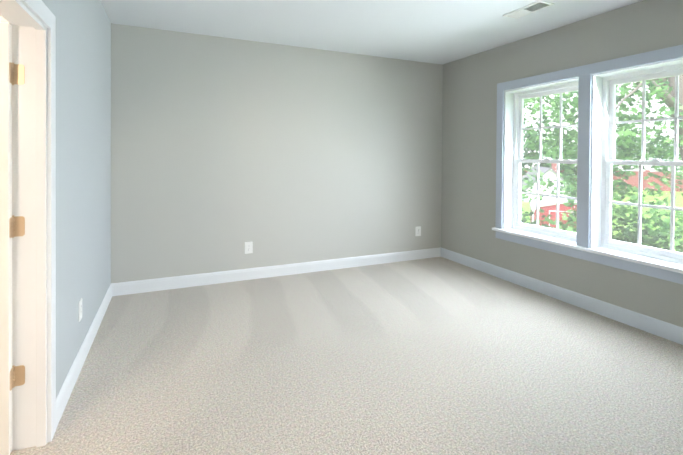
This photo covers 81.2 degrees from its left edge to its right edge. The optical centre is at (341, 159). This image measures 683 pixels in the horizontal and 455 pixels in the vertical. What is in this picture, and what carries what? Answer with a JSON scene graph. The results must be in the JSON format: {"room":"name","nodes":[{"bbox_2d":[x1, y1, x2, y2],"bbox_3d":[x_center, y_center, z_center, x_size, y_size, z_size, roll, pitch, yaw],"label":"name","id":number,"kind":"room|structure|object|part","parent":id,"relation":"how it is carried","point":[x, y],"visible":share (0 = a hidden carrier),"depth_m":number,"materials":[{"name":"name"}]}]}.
{"room":"empty bedroom","nodes":[
{"label":"empty bedroom","id":0,"kind":"room"},
{"bbox_2d":[42,0,110,396],"bbox_3d":[-1.317,0.035,1.492,0.243,2.740,5.398,0,1,-24],"label":"wall","id":1,"kind":"structure","parent":0,"point":[83,149],"depth_m":2.68,"materials":[{"name":"grey paint"}]},
{"bbox_2d":[0,22,24,454],"bbox_3d":[-1.908,0.374,1.731,0.851,2.022,0.165,0,1,-24],"label":"door","id":2,"kind":"structure","parent":1,"relation":"in","point":[5,240],"depth_m":1.85,"materials":[{"name":"white paint"}]},
{"bbox_3d":[-1.541,0.318,1.890,0.051,0.106,0.051,0,1,-24],"label":"door hinge","id":3,"kind":"part","parent":2,"relation":"part of","materials":[{"name":"gold metal"}]},
{"bbox_3d":[-1.536,-0.409,1.883,0.051,0.106,0.051,0,1,-24],"label":"door hinge","id":4,"kind":"part","parent":2,"relation":"part of","materials":[{"name":"gold metal"}]},
{"bbox_3d":[-1.546,1.037,1.898,0.051,0.106,0.051,0,1,-24],"label":"door hinge","id":5,"kind":"part","parent":2,"relation":"part of","materials":[{"name":"gold metal"}]},
{"bbox_2d":[0,0,55,450],"bbox_3d":[-1.345,0.339,1.557,0.181,2.130,0.991,0,1,-24],"label":"door frame","id":6,"kind":"structure","parent":1,"relation":"attached to","point":[31,197],"depth_m":1.93,"materials":[{"name":"white paint"}]},
{"bbox_2d":[79,298,81,321],"bbox_3d":[-1.749,1.004,2.670,0.009,0.133,0.089,0,1,-24],"label":"electrical outlet","id":7,"kind":"object","parent":1,"relation":"attached to","point":[80,309],"visible":0.98,"depth_m":2.66,"materials":[{"name":"white plastic"}]},
{"bbox_2d":[56,284,111,427],"bbox_3d":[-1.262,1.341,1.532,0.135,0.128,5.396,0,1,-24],"label":"baseboard","id":8,"kind":"structure","parent":1,"relation":"attached to","point":[64,393],"depth_m":2.60,"materials":[{"name":"white paint"}]},
{"bbox_2d":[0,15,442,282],"bbox_3d":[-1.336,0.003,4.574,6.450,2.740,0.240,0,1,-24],"label":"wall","id":9,"kind":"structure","parent":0,"point":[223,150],"depth_m":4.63,"materials":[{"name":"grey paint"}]},
{"bbox_2d":[245,242,252,253],"bbox_3d":[-1.065,1.008,4.573,0.089,0.133,0.008,0,1,-24],"label":"electrical outlet","id":10,"kind":"object","parent":9,"relation":"attached to","point":[248,247],"visible":1,"depth_m":4.57,"materials":[{"name":"white plastic"}]},
{"bbox_2d":[111,247,440,295],"bbox_3d":[-0.447,1.312,4.853,4.115,0.128,0.015,0,1,-24],"label":"baseboard","id":11,"kind":"structure","parent":9,"relation":"attached to","point":[147,285],"depth_m":4.63,"materials":[{"name":"white paint"}]},
{"bbox_2d":[415,226,420,235],"bbox_3d":[1.067,0.992,5.537,0.089,0.133,0.008,0,1,-24],"label":"electrical outlet","id":12,"kind":"object","parent":9,"relation":"attached to","point":[418,231],"visible":1,"depth_m":5.53,"materials":[{"name":"white plastic"}]},
{"bbox_2d":[10,257,682,454],"bbox_3d":[-0.185,1.508,2.020,6.450,0.200,5.877,0,1,-24],"label":"floor","id":13,"kind":"structure","parent":0,"point":[436,356],"depth_m":2.62,"materials":[{"name":"carpet"}]},
{"bbox_2d":[100,0,642,64],"bbox_3d":[-0.165,-1.432,1.990,6.450,0.200,5.877,0,1,-24],"label":"ceiling","id":14,"kind":"structure","parent":0,"point":[442,32],"depth_m":3.88,"materials":[{"name":"white paint"}]},
{"bbox_2d":[503,0,554,18],"bbox_3d":[1.653,-1.328,3.539,0.175,0.016,0.400,0,1,-24],"label":"ceiling vent","id":15,"kind":"object","parent":14,"relation":"in","point":[529,9],"visible":1,"depth_m":3.51,"materials":[{"name":"white metal"}]},
{"bbox_2d":[441,0,682,327],"bbox_3d":[2.654,0.044,3.284,0.240,2.740,5.397,0,1,-24],"label":"wall","id":16,"kind":"structure","parent":0,"point":[469,130],"depth_m":4.36,"materials":[{"name":"grey paint"}]},
{"bbox_2d":[441,248,682,344],"bbox_3d":[2.529,1.349,3.245,0.015,0.128,5.397,0,1,-24],"label":"baseboard","id":17,"kind":"structure","parent":16,"relation":"attached to","point":[663,329],"depth_m":3.80,"materials":[{"name":"white paint"}]},
{"bbox_2d":[492,44,682,283],"bbox_3d":[2.408,0.025,3.818,0.348,1.837,2.197,0,1,-24],"label":"window","id":18,"kind":"structure","parent":16,"relation":"in","point":[594,161],"depth_m":3.74,"materials":[{"name":"white paint"}]},
{"bbox_3d":[2.332,0.836,3.795,0.193,0.030,2.197,0,1,-24],"label":"sill","id":19,"kind":"part","parent":18,"relation":"part of","materials":[{"name":"white paint"}]},
{"bbox_3d":[2.540,-0.003,3.877,0.060,1.770,2.143,0,1,-24],"label":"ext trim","id":20,"kind":"part","parent":18,"relation":"part of","materials":[{"name":"white paint"}]},
{"bbox_3d":[2.461,0.020,3.842,0.041,1.451,1.783,0,1,-24],"label":"glass","id":21,"kind":"part","parent":18,"relation":"part of","materials":[{"name":"clear glass"}]},
{"label":"outside","id":22,"kind":"structure","parent":0,"visible":0},
{"bbox_2d":[521,189,682,252],"bbox_3d":[64.500,5.837,51.223,240.000,0.001,280.000,0,1,-24],"label":"lawn","id":23,"kind":"structure","parent":22,"point":[678,200],"depth_m":48.80,"materials":[{"name":"green plant"}]},
{"bbox_2d":[521,163,574,201],"bbox_3d":[28.723,4.410,57.087,6.796,8.200,11.600,1,1,17],"label":"house","id":24,"kind":"structure","parent":23,"relation":"on","point":[549,171],"depth_m":52.32,"materials":[{"name":"white"}]},
{"bbox_2d":[530,194,576,227],"bbox_3d":[18.183,4.391,32.625,4.838,2.649,5.740,1,1,23],"label":"shed","id":25,"kind":"object","parent":23,"relation":"on","point":[546,208],"depth_m":30.63,"materials":[{"name":"red wood"}]},
{"bbox_2d":[521,129,682,252],"bbox_3d":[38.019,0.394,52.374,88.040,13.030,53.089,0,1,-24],"label":"shrub","id":26,"kind":"object","parent":23,"relation":"on","point":[626,232],"depth_m":17.40,"materials":[{"name":"green plant"}]},
{"bbox_2d":[524,168,682,191],"bbox_3d":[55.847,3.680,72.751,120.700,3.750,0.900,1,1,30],"label":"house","id":27,"kind":"structure","parent":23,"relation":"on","point":[645,181],"depth_m":72.30,"materials":[{"name":"red paint"}]},
{"bbox_2d":[543,142,681,169],"bbox_3d":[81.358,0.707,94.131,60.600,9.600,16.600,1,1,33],"label":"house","id":28,"kind":"structure","parent":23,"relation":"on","point":[620,167],"depth_m":91.65,"materials":[{"name":"white"}]},
{"bbox_2d":[542,75,682,160],"bbox_3d":[7.386,-0.060,9.118,5.739,12.151,2.789,0,1,-6],"label":"trunk","id":29,"kind":"object","parent":23,"relation":"on","point":[668,100],"depth_m":7.57,"materials":[{"name":"brown plant"}]},
{"bbox_2d":[521,77,682,250],"bbox_3d":[7.862,-1.457,13.743,9.671,7.744,11.553,0,1,-24],"label":"tree","id":30,"kind":"object","parent":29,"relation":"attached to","point":[622,144],"depth_m":9.72,"materials":[{"name":"green plant"}]}
]}

